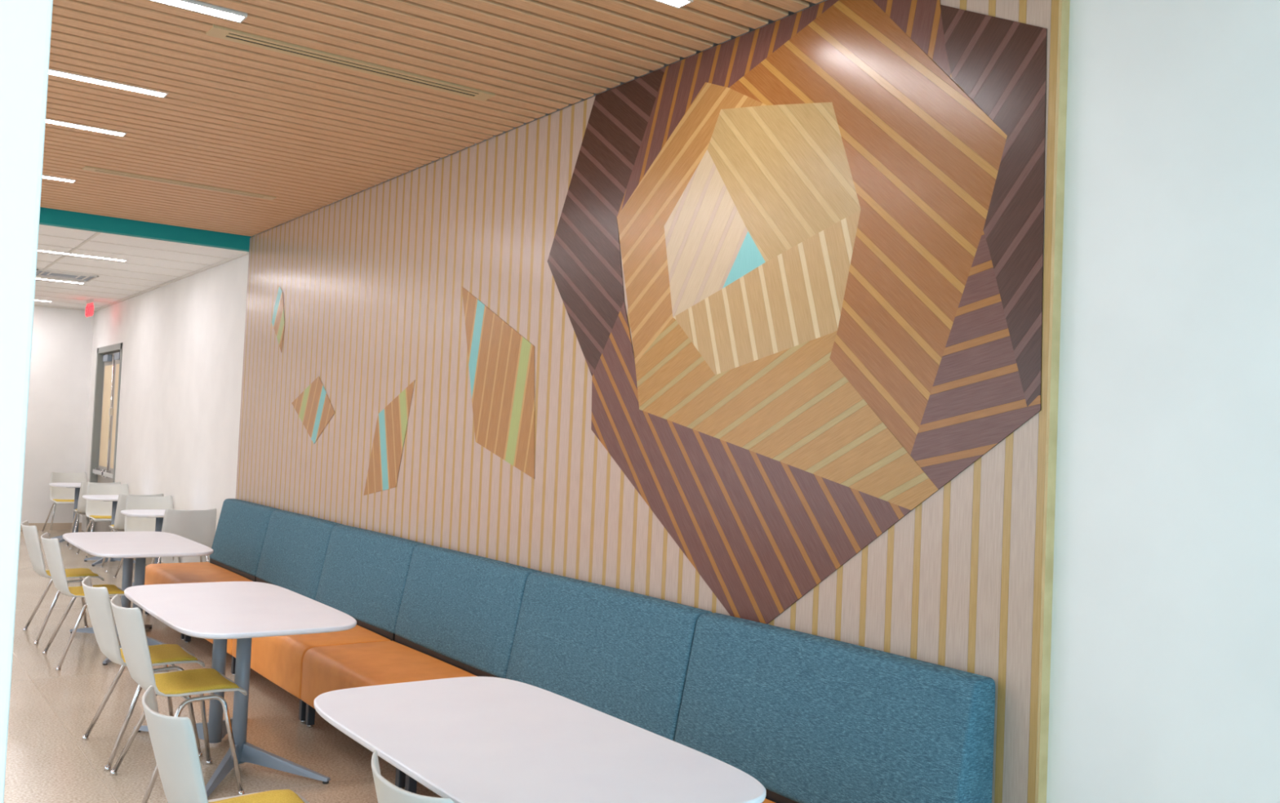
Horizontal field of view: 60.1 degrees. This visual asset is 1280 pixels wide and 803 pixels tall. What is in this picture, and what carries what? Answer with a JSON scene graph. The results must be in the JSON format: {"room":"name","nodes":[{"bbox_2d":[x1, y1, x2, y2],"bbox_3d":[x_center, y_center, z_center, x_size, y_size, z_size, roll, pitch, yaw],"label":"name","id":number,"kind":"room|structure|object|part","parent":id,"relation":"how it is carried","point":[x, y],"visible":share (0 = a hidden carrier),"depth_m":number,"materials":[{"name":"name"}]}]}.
{"room":"eatery","nodes":[
{"label":"eatery","id":0,"kind":"room"},
{"bbox_2d":[0,0,53,802],"bbox_3d":[-1.912,-0.143,-0.300,3.656,3.363,0.162,4,-2,-36],"label":"wall partition","id":1,"kind":"structure","parent":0,"point":[25,25],"depth_m":0.70,"materials":[{"name":"white paint"}]},
{"bbox_2d":[21,306,93,523],"bbox_3d":[-10.101,0.016,14.445,5.640,3.363,0.150,4,-2,-36],"label":"wall","id":2,"kind":"structure","parent":0,"point":[56,432],"depth_m":15.67,"materials":[{"name":"white paint"}]},
{"bbox_2d":[20,523,81,530],"bbox_3d":[-10.163,1.642,14.294,5.340,0.100,0.014,4,-2,-36],"label":"baseboard","id":3,"kind":"structure","parent":2,"relation":"attached to","point":[55,526],"depth_m":15.65,"materials":[{"name":"beige"}]},
{"bbox_2d":[34,224,248,311],"bbox_3d":[-7.836,-1.492,11.360,5.340,0.080,7.515,4,-2,-36],"label":"ceiling tiles","id":4,"kind":"structure","parent":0,"point":[151,264],"depth_m":11.01,"materials":[{"name":"white tile"}]},
{"bbox_2d":[35,277,84,284],"bbox_3d":[-6.915,-1.409,12.403,1.236,0.034,0.090,4,-2,-36],"label":"ceiling light","id":5,"kind":"object","parent":4,"relation":"attached to","point":[36,277],"visible":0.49,"depth_m":12.61,"materials":[{"name":"white plastic"}]},
{"bbox_2d":[35,269,98,282],"bbox_3d":[-6.305,-1.376,12.103,0.600,0.015,0.600,4,-2,-36],"label":"diffuser","id":6,"kind":"object","parent":4,"relation":"attached to","point":[40,273],"visible":0.88,"depth_m":12.12,"materials":[{"name":"white metal"}]},
{"bbox_2d":[37,248,127,261],"bbox_3d":[-5.503,-1.418,10.413,1.236,0.034,0.090,4,-2,-36],"label":"ceiling light","id":7,"kind":"object","parent":4,"relation":"attached to","point":[38,250],"visible":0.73,"depth_m":10.53,"materials":[{"name":"white plastic"}]},
{"bbox_2d":[85,298,93,317],"bbox_3d":[-7.222,-1.226,14.524,0.040,0.220,0.345,4,-3,-40],"label":"exit sign","id":8,"kind":"object","parent":4,"relation":"hanging from","point":[90,307],"visible":1,"depth_m":14.49,"materials":[{"name":"red plastic"}]},
{"bbox_2d":[3,529,442,802],"bbox_3d":[-4.417,1.696,5.562,6.650,0.120,21.600,4,-2,-36],"label":"floor","id":9,"kind":"structure","parent":0,"point":[51,711],"depth_m":5.86,"materials":[{"name":"stone"}]},
{"bbox_2d":[21,520,104,644],"bbox_3d":[-4.292,1.313,8.181,0.534,0.835,0.613,4,-2,-36],"label":"chair","id":10,"kind":"object","parent":9,"relation":"on","point":[30,533],"visible":0.65,"depth_m":8.00,"materials":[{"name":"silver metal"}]},
{"bbox_3d":[-4.408,1.512,8.387,0.430,0.428,0.102,4,-2,-32],"label":"frame","id":11,"kind":"part","parent":10,"relation":"part of","materials":[{"name":"silver metal"}]},
{"bbox_3d":[-4.133,1.510,8.006,0.431,0.428,0.102,4,-3,-40],"label":"frame","id":12,"kind":"part","parent":10,"relation":"part of","materials":[{"name":"silver metal"}]},
{"bbox_2d":[48,482,80,542],"bbox_3d":[-7.322,1.445,14.380,0.650,0.740,0.650,4,-2,-36],"label":"square table","id":13,"kind":"object","parent":9,"relation":"on","point":[77,486],"visible":0.42,"depth_m":14.35,"materials":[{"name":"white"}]},
{"bbox_2d":[41,471,91,535],"bbox_3d":[-7.901,1.406,15.331,0.613,0.835,0.534,4,-2,-36],"label":"chair","id":14,"kind":"object","parent":9,"relation":"on","point":[60,495],"visible":0.53,"depth_m":15.43,"materials":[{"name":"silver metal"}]},
{"bbox_3d":[-8.078,1.589,15.157,0.102,0.428,0.431,4,-3,-40],"label":"frame","id":15,"kind":"part","parent":14,"relation":"part of","materials":[{"name":"silver metal"}]},
{"bbox_2d":[40,532,124,671],"bbox_3d":[-3.732,1.311,7.414,0.534,0.835,0.613,4,-2,-36],"label":"chair","id":16,"kind":"object","parent":9,"relation":"on","point":[51,547],"visible":0.55,"depth_m":7.21,"materials":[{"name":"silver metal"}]},
{"bbox_3d":[-3.848,1.509,7.620,0.430,0.428,0.102,4,-2,-32],"label":"frame","id":17,"kind":"part","parent":16,"relation":"part of","materials":[{"name":"silver metal"}]},
{"bbox_3d":[-3.573,1.508,7.238,0.431,0.428,0.102,4,-3,-40],"label":"frame","id":18,"kind":"part","parent":16,"relation":"part of","materials":[{"name":"silver metal"}]},
{"bbox_2d":[66,481,120,550],"bbox_3d":[-6.748,1.400,13.734,0.613,0.835,0.534,4,-2,-36],"label":"chair","id":19,"kind":"object","parent":9,"relation":"on","point":[81,509],"visible":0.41,"depth_m":13.50,"materials":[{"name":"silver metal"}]},
{"bbox_3d":[-6.969,1.583,13.620,0.102,0.428,0.430,4,-2,-32],"label":"frame","id":20,"kind":"part","parent":19,"relation":"part of","materials":[{"name":"silver metal"}]},
{"bbox_2d":[75,483,128,558],"bbox_3d":[-6.263,1.397,13.061,0.613,0.835,0.534,4,-2,-36],"label":"chair","id":21,"kind":"object","parent":9,"relation":"on","point":[98,511],"visible":0.6,"depth_m":13.16,"materials":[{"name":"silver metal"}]},
{"bbox_3d":[-6.439,1.580,12.886,0.102,0.428,0.431,4,-3,-40],"label":"frame","id":22,"kind":"part","parent":21,"relation":"part of","materials":[{"name":"silver metal"}]},
{"bbox_2d":[82,494,135,566],"bbox_3d":[-5.889,1.438,12.393,0.650,0.740,0.650,4,-2,-36],"label":"square table","id":23,"kind":"object","parent":9,"relation":"on","point":[113,498],"visible":0.44,"depth_m":12.35,"materials":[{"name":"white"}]},
{"bbox_2d":[100,493,164,573],"bbox_3d":[-5.432,1.393,11.910,0.613,0.835,0.534,4,-2,-36],"label":"chair","id":24,"kind":"object","parent":9,"relation":"on","point":[119,522],"visible":0.29,"depth_m":11.67,"materials":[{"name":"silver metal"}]},
{"bbox_3d":[-5.652,1.576,11.796,0.102,0.428,0.430,4,-2,-32],"label":"frame","id":25,"kind":"part","parent":24,"relation":"part of","materials":[{"name":"silver metal"}]},
{"bbox_2d":[62,531,213,665],"bbox_3d":[-3.653,1.381,7.964,0.800,0.740,1.580,4,-2,-36],"label":"table","id":26,"kind":"object","parent":9,"relation":"on","point":[128,546],"visible":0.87,"depth_m":7.82,"materials":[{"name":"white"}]},
{"bbox_2d":[81,576,204,771],"bbox_3d":[-2.476,1.297,5.460,0.534,0.835,0.613,4,-2,-36],"label":"chair","id":27,"kind":"object","parent":9,"relation":"on","point":[97,599],"visible":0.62,"depth_m":5.30,"materials":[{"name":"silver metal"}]},
{"bbox_3d":[-2.592,1.495,5.665,0.430,0.428,0.102,4,-2,-32],"label":"frame","id":28,"kind":"part","parent":27,"relation":"part of","materials":[{"name":"silver metal"}]},
{"bbox_3d":[-2.316,1.494,5.284,0.431,0.428,0.102,4,-3,-40],"label":"frame","id":29,"kind":"part","parent":27,"relation":"part of","materials":[{"name":"silver metal"}]},
{"bbox_2d":[120,509,165,586],"bbox_3d":[-4.617,1.430,10.598,0.650,0.740,0.650,4,-2,-36],"label":"square table","id":30,"kind":"object","parent":9,"relation":"on","point":[158,514],"visible":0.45,"depth_m":10.56,"materials":[{"name":"white laminate"}]},
{"bbox_2d":[113,495,181,578],"bbox_3d":[-4.975,1.391,11.277,0.613,0.835,0.534,4,-2,-36],"label":"chair","id":31,"kind":"object","parent":9,"relation":"on","point":[132,503],"visible":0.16,"depth_m":11.42,"materials":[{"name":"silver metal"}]},
{"bbox_3d":[-5.152,1.573,11.102,0.102,0.428,0.431,4,-3,-40],"label":"frame","id":32,"kind":"part","parent":31,"relation":"part of","materials":[{"name":"silver metal"}]},
{"bbox_2d":[109,594,247,802],"bbox_3d":[-2.082,1.296,4.930,0.534,0.835,0.613,4,-2,-36],"label":"chair","id":33,"kind":"object","parent":9,"relation":"on","point":[129,622],"visible":0.97,"depth_m":4.83,"materials":[{"name":"plastic"}]},
{"bbox_3d":[-2.197,1.494,5.136,0.430,0.428,0.102,4,-2,-32],"label":"frame","id":34,"kind":"part","parent":33,"relation":"part of","materials":[{"name":"silver metal"}]},
{"bbox_3d":[-1.922,1.492,4.755,0.431,0.428,0.102,4,-3,-40],"label":"frame","id":35,"kind":"part","parent":33,"relation":"part of","materials":[{"name":"silver metal"}]},
{"bbox_2d":[151,508,216,564],"bbox_3d":[-4.203,1.386,10.182,0.613,0.835,0.534,4,-2,-36],"label":"chair","id":36,"kind":"object","parent":9,"relation":"on","point":[197,526],"visible":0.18,"depth_m":10.02,"materials":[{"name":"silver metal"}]},
{"bbox_3d":[-4.424,1.569,10.068,0.102,0.428,0.430,4,-2,-32],"label":"frame","id":37,"kind":"part","parent":36,"relation":"part of","materials":[{"name":"silver metal"}]},
{"bbox_3d":[-4.043,1.595,10.343,0.102,0.428,0.431,4,-3,-40],"label":"frame","id":38,"kind":"part","parent":36,"relation":"part of","materials":[{"name":"silver metal"}]},
{"bbox_2d":[144,498,280,640],"bbox_3d":[-3.457,1.306,8.891,0.728,0.970,1.302,4,-2,-36],"label":"bench section","id":39,"kind":"object","parent":9,"relation":"on","point":[242,528],"visible":0.56,"depth_m":8.90,"materials":[{"name":"blue fabric"}]},
{"bbox_3d":[-3.378,1.695,8.205,0.040,0.128,0.040,4,-2,-36],"label":"leg","id":40,"kind":"part","parent":39,"relation":"part of","materials":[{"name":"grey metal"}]},
{"bbox_3d":[-3.547,1.505,8.825,0.526,0.296,1.302,4,-2,-36],"label":"seat","id":41,"kind":"part","parent":39,"relation":"part of","materials":[{"name":"orange leather"}]},
{"bbox_3d":[-3.251,1.525,9.039,0.193,0.360,1.282,4,-2,-36],"label":"frame","id":42,"kind":"part","parent":39,"relation":"part of","materials":[{"name":"black metal"}]},
{"bbox_3d":[-3.235,1.096,9.052,0.204,0.521,1.302,4,-2,-36],"label":"backrest","id":43,"kind":"part","parent":39,"relation":"part of","materials":[{"name":"teal fabric"}]},
{"bbox_2d":[142,685,309,802],"bbox_3d":[-1.186,1.276,3.246,0.534,0.835,0.613,4,-2,-36],"label":"chair","id":44,"kind":"object","parent":9,"relation":"on","point":[173,740],"visible":1,"depth_m":3.03,"materials":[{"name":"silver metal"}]},
{"bbox_2d":[124,581,356,797],"bbox_3d":[-2.011,1.363,5.425,0.800,0.740,1.580,4,-2,-36],"label":"table","id":45,"kind":"object","parent":9,"relation":"on","point":[242,611],"visible":0.92,"depth_m":5.24,"materials":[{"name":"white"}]},
{"bbox_2d":[183,510,342,675],"bbox_3d":[-2.692,1.302,7.831,0.728,0.970,1.302,4,-2,-36],"label":"bench section","id":46,"kind":"object","parent":9,"relation":"on","point":[295,548],"visible":0.37,"depth_m":7.89,"materials":[{"name":"blue fabric"}]},
{"bbox_3d":[-3.317,1.695,8.119,0.040,0.128,0.040,4,-2,-36],"label":"leg","id":47,"kind":"part","parent":46,"relation":"part of","materials":[{"name":"grey metal"}]},
{"bbox_3d":[-2.782,1.501,7.765,0.526,0.296,1.302,4,-2,-36],"label":"seat","id":48,"kind":"part","parent":46,"relation":"part of","materials":[{"name":"orange leather"}]},
{"bbox_3d":[-2.613,1.691,7.145,0.040,0.128,0.040,4,-2,-36],"label":"leg","id":49,"kind":"part","parent":46,"relation":"part of","materials":[{"name":"grey metal"}]},
{"bbox_3d":[-2.485,1.521,7.979,0.193,0.360,1.282,4,-2,-36],"label":"frame","id":50,"kind":"part","parent":46,"relation":"part of","materials":[{"name":"black metal"}]},
{"bbox_3d":[-2.470,1.092,7.992,0.204,0.521,1.302,4,-2,-36],"label":"backrest","id":51,"kind":"part","parent":46,"relation":"part of","materials":[{"name":"teal fabric"}]},
{"bbox_2d":[231,524,425,723],"bbox_3d":[-1.926,1.298,6.771,0.728,0.970,1.302,4,-2,-36],"label":"bench section","id":52,"kind":"object","parent":9,"relation":"on","point":[365,572],"visible":0.49,"depth_m":6.62,"materials":[{"name":"blue fabric"}]},
{"bbox_3d":[-1.848,1.687,6.085,0.040,0.128,0.040,4,-2,-36],"label":"leg","id":53,"kind":"part","parent":52,"relation":"part of","materials":[{"name":"grey metal"}]},
{"bbox_3d":[-2.017,1.497,6.704,0.526,0.296,1.302,4,-2,-36],"label":"seat","id":54,"kind":"part","parent":52,"relation":"part of","materials":[{"name":"orange leather"}]},
{"bbox_3d":[-1.705,1.088,6.931,0.204,0.521,1.302,4,-2,-36],"label":"backrest","id":55,"kind":"part","parent":52,"relation":"part of","materials":[{"name":"teal fabric"}]},
{"bbox_3d":[-1.720,1.517,6.918,0.193,0.360,1.282,4,-2,-36],"label":"frame","id":56,"kind":"part","parent":52,"relation":"part of","materials":[{"name":"wood"}]},
{"bbox_2d":[371,750,454,802],"bbox_3d":[-0.383,1.290,2.679,0.534,0.835,0.613,4,-2,-36],"label":"chair","id":57,"kind":"object","parent":9,"relation":"on","point":[387,792],"visible":1,"depth_m":2.52,"materials":[{"name":"white plastic"}]},
{"bbox_2d":[301,544,541,789],"bbox_3d":[-1.161,1.294,5.710,0.728,0.970,1.302,4,-2,-36],"label":"bench section","id":58,"kind":"object","parent":9,"relation":"on","point":[459,614],"visible":0.47,"depth_m":5.75,"materials":[{"name":"blue fabric"}]},
{"bbox_3d":[-1.786,1.687,5.999,0.040,0.128,0.040,4,-2,-36],"label":"leg","id":59,"kind":"part","parent":58,"relation":"part of","materials":[{"name":"grey metal"}]},
{"bbox_3d":[-1.252,1.493,5.644,0.526,0.296,1.302,4,-2,-36],"label":"seat","id":60,"kind":"part","parent":58,"relation":"part of","materials":[{"name":"orange leather"}]},
{"bbox_3d":[-1.083,1.683,5.024,0.040,0.128,0.040,4,-2,-36],"label":"leg","id":61,"kind":"part","parent":58,"relation":"part of","materials":[{"name":"grey metal"}]},
{"bbox_3d":[-0.955,1.513,5.858,0.193,0.360,1.282,4,-2,-36],"label":"frame","id":62,"kind":"part","parent":58,"relation":"part of","materials":[{"name":"black metal"}]},
{"bbox_3d":[-0.940,1.084,5.871,0.204,0.521,1.302,4,-2,-36],"label":"backrest","id":63,"kind":"part","parent":58,"relation":"part of","materials":[{"name":"teal fabric"}]},
{"bbox_2d":[313,676,766,802],"bbox_3d":[-0.386,1.357,3.250,0.800,0.740,1.580,4,-2,-36],"label":"table","id":64,"kind":"object","parent":9,"relation":"on","point":[466,740],"visible":1,"depth_m":3.15,"materials":[{"name":"white laminate"}]},
{"bbox_2d":[404,572,712,793],"bbox_3d":[-0.396,1.290,4.650,0.728,0.970,1.302,4,-2,-36],"label":"bench section","id":65,"kind":"object","parent":9,"relation":"on","point":[624,655],"visible":0.32,"depth_m":4.69,"materials":[{"name":"blue fabric"}]},
{"bbox_3d":[-1.021,1.683,4.938,0.040,0.128,0.040,4,-2,-36],"label":"leg","id":66,"kind":"part","parent":65,"relation":"part of","materials":[{"name":"grey metal"}]},
{"bbox_3d":[-0.174,1.080,4.811,0.204,0.521,1.302,4,-2,-36],"label":"backrest","id":67,"kind":"part","parent":65,"relation":"part of","materials":[{"name":"teal fabric"}]},
{"bbox_2d":[674,613,995,802],"bbox_3d":[0.369,1.286,3.590,0.728,0.970,1.302,4,-2,-36],"label":"bench section","id":68,"kind":"object","parent":9,"relation":"on","point":[811,718],"visible":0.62,"depth_m":3.62,"materials":[{"name":"blue fabric"}]},
{"bbox_3d":[0.279,1.485,3.523,0.526,0.296,1.302,4,-2,-36],"label":"seat","id":69,"kind":"part","parent":68,"relation":"part of","materials":[{"name":"orange leather"}]},
{"bbox_3d":[0.575,1.505,3.738,0.193,0.360,1.282,4,-2,-36],"label":"frame","id":70,"kind":"part","parent":68,"relation":"part of","materials":[{"name":"black metal"}]},
{"bbox_2d":[40,0,824,236],"bbox_3d":[-2.958,-1.653,4.614,5.340,0.100,8.935,4,-2,-36],"label":"ceiling","id":71,"kind":"structure","parent":0,"point":[310,135],"depth_m":5.29,"materials":[{"name":"brown wood"}]},
{"bbox_2d":[42,174,75,182],"bbox_3d":[-4.445,-1.584,7.367,1.236,0.034,0.090,4,-2,-36],"label":"recessed light","id":72,"kind":"object","parent":71,"relation":"in","point":[48,177],"visible":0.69,"depth_m":7.66,"materials":[{"name":"white plastic"}]},
{"bbox_2d":[45,118,126,137],"bbox_3d":[-3.474,-1.589,6.032,1.236,0.034,0.090,4,-2,-36],"label":"recessed light","id":73,"kind":"object","parent":71,"relation":"in","point":[47,121],"visible":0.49,"depth_m":6.27,"materials":[{"name":"white plastic"}]},
{"bbox_2d":[48,68,168,97],"bbox_3d":[-2.889,-1.592,5.221,1.236,0.034,0.090,4,-2,-36],"label":"recessed light","id":74,"kind":"object","parent":71,"relation":"in","point":[51,72],"visible":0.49,"depth_m":5.42,"materials":[{"name":"white plastic"}]},
{"bbox_2d":[39,207,254,252],"bbox_3d":[-5.605,-1.559,8.274,5.340,0.160,0.100,4,-2,-36],"label":"beam","id":75,"kind":"structure","parent":71,"relation":"attached to","point":[48,216],"depth_m":9.25,"materials":[{"name":"teal paint"}]},
{"bbox_2d":[82,165,276,199],"bbox_3d":[-3.156,-1.514,7.649,1.249,0.026,0.110,4,-2,-36],"label":"ceiling vent","id":76,"kind":"object","parent":71,"relation":"in","point":[86,167],"visible":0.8,"depth_m":7.61,"materials":[{"name":"beige metal"}]},
{"bbox_2d":[148,0,247,22],"bbox_3d":[-2.104,-1.596,4.123,1.236,0.034,0.090,4,-2,-36],"label":"recessed light","id":77,"kind":"object","parent":71,"relation":"in","point":[196,6],"visible":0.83,"depth_m":4.39,"materials":[{"name":"white plastic"}]},
{"bbox_2d":[205,24,495,101],"bbox_3d":[-1.265,-1.524,5.006,1.314,0.026,0.120,4,-2,-36],"label":"ceiling vent","id":78,"kind":"object","parent":71,"relation":"in","point":[216,31],"visible":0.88,"depth_m":4.95,"materials":[{"name":"beige metal"}]},
{"bbox_2d":[653,0,693,8],"bbox_3d":[-0.328,-1.532,3.777,1.236,0.034,0.090,4,-2,-36],"label":"recessed light","id":79,"kind":"object","parent":71,"relation":"in","point":[678,4],"visible":1,"depth_m":4.12,"materials":[{"name":"white plastic"}]},
{"bbox_2d":[81,0,1279,802],"bbox_3d":[-1.696,0.132,7.439,0.200,3.363,21.450,4,-2,-36],"label":"wall","id":80,"kind":"structure","parent":0,"point":[1165,673],"depth_m":3.00,"materials":[{"name":"white paint"}]},
{"bbox_2d":[86,342,122,532],"bbox_3d":[-7.109,0.546,14.895,0.210,2.590,1.700,4,-2,-36],"label":"door","id":81,"kind":"structure","parent":80,"relation":"in","point":[108,358],"depth_m":15.16,"materials":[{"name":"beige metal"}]},
{"bbox_3d":[-7.334,0.196,15.208,0.008,1.390,0.561,4,-2,-36],"label":"panel","id":82,"kind":"part","parent":81,"relation":"part of","materials":[{"name":"brown wood"}]},
{"bbox_3d":[-7.084,0.159,14.828,0.050,1.560,0.040,4,-2,-36],"label":"vertical rod","id":83,"kind":"part","parent":81,"relation":"part of","materials":[{"name":"silver metal"}]},
{"bbox_3d":[-6.884,0.194,14.584,0.008,1.390,0.561,4,-2,-36],"label":"panel","id":84,"kind":"part","parent":81,"relation":"part of","materials":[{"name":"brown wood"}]},
{"bbox_2d":[145,557,163,564],"bbox_3d":[-5.142,1.772,11.880,0.014,0.100,5.425,4,-2,-36],"label":"baseboard","id":85,"kind":"structure","parent":80,"relation":"attached to","point":[148,560],"depth_m":12.31,"materials":[{"name":"beige"}]},
{"bbox_2d":[235,0,1070,802],"bbox_3d":[-1.149,0.172,6.473,0.040,3.263,8.027,4,-2,-36],"label":"panelling","id":86,"kind":"object","parent":80,"relation":"attached to","point":[371,281],"visible":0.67,"depth_m":5.63,"materials":[{"name":"brown wood"}]},
{"bbox_2d":[271,284,284,352],"bbox_3d":[-2.939,-0.673,8.995,0.002,0.564,0.334,4,-2,-36],"label":"mural leaf","id":87,"kind":"object","parent":86,"relation":"attached to","point":[277,321],"visible":1,"depth_m":8.97,"materials":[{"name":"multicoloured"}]},
{"bbox_2d":[292,376,334,444],"bbox_3d":[-2.438,0.062,8.232,0.002,0.502,0.939,4,-2,-36],"label":"mural leaf","id":88,"kind":"object","parent":86,"relation":"attached to","point":[313,406],"visible":1,"depth_m":8.18,"materials":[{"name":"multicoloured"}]},
{"bbox_2d":[363,380,414,495],"bbox_3d":[-1.606,0.245,7.061,0.002,0.755,0.719,4,-2,-36],"label":"wall art","id":89,"kind":"object","parent":86,"relation":"attached to","point":[391,426],"visible":1,"depth_m":7.04,"materials":[{"name":"brown"}]},
{"bbox_2d":[462,286,534,479],"bbox_3d":[-0.774,-0.135,5.943,0.002,1.053,0.910,4,-2,-36],"label":"wall art","id":90,"kind":"object","parent":86,"relation":"attached to","point":[501,361],"visible":1,"depth_m":5.89,"materials":[{"name":"brown"}]},
{"bbox_2d":[547,0,1047,624],"bbox_3d":[0.350,-0.281,4.398,0.004,2.371,2.848,4,-2,-36],"label":"wall mural","id":91,"kind":"object","parent":86,"relation":"attached to","point":[832,254],"visible":0.99,"depth_m":4.03,"materials":[{"name":"brown"}]},
{"bbox_3d":[1.196,0.160,3.222,0.040,3.263,0.010,4,-2,-36],"label":"trim","id":92,"kind":"part","parent":86,"relation":"part of","materials":[{"name":"brown wood"}]}
]}

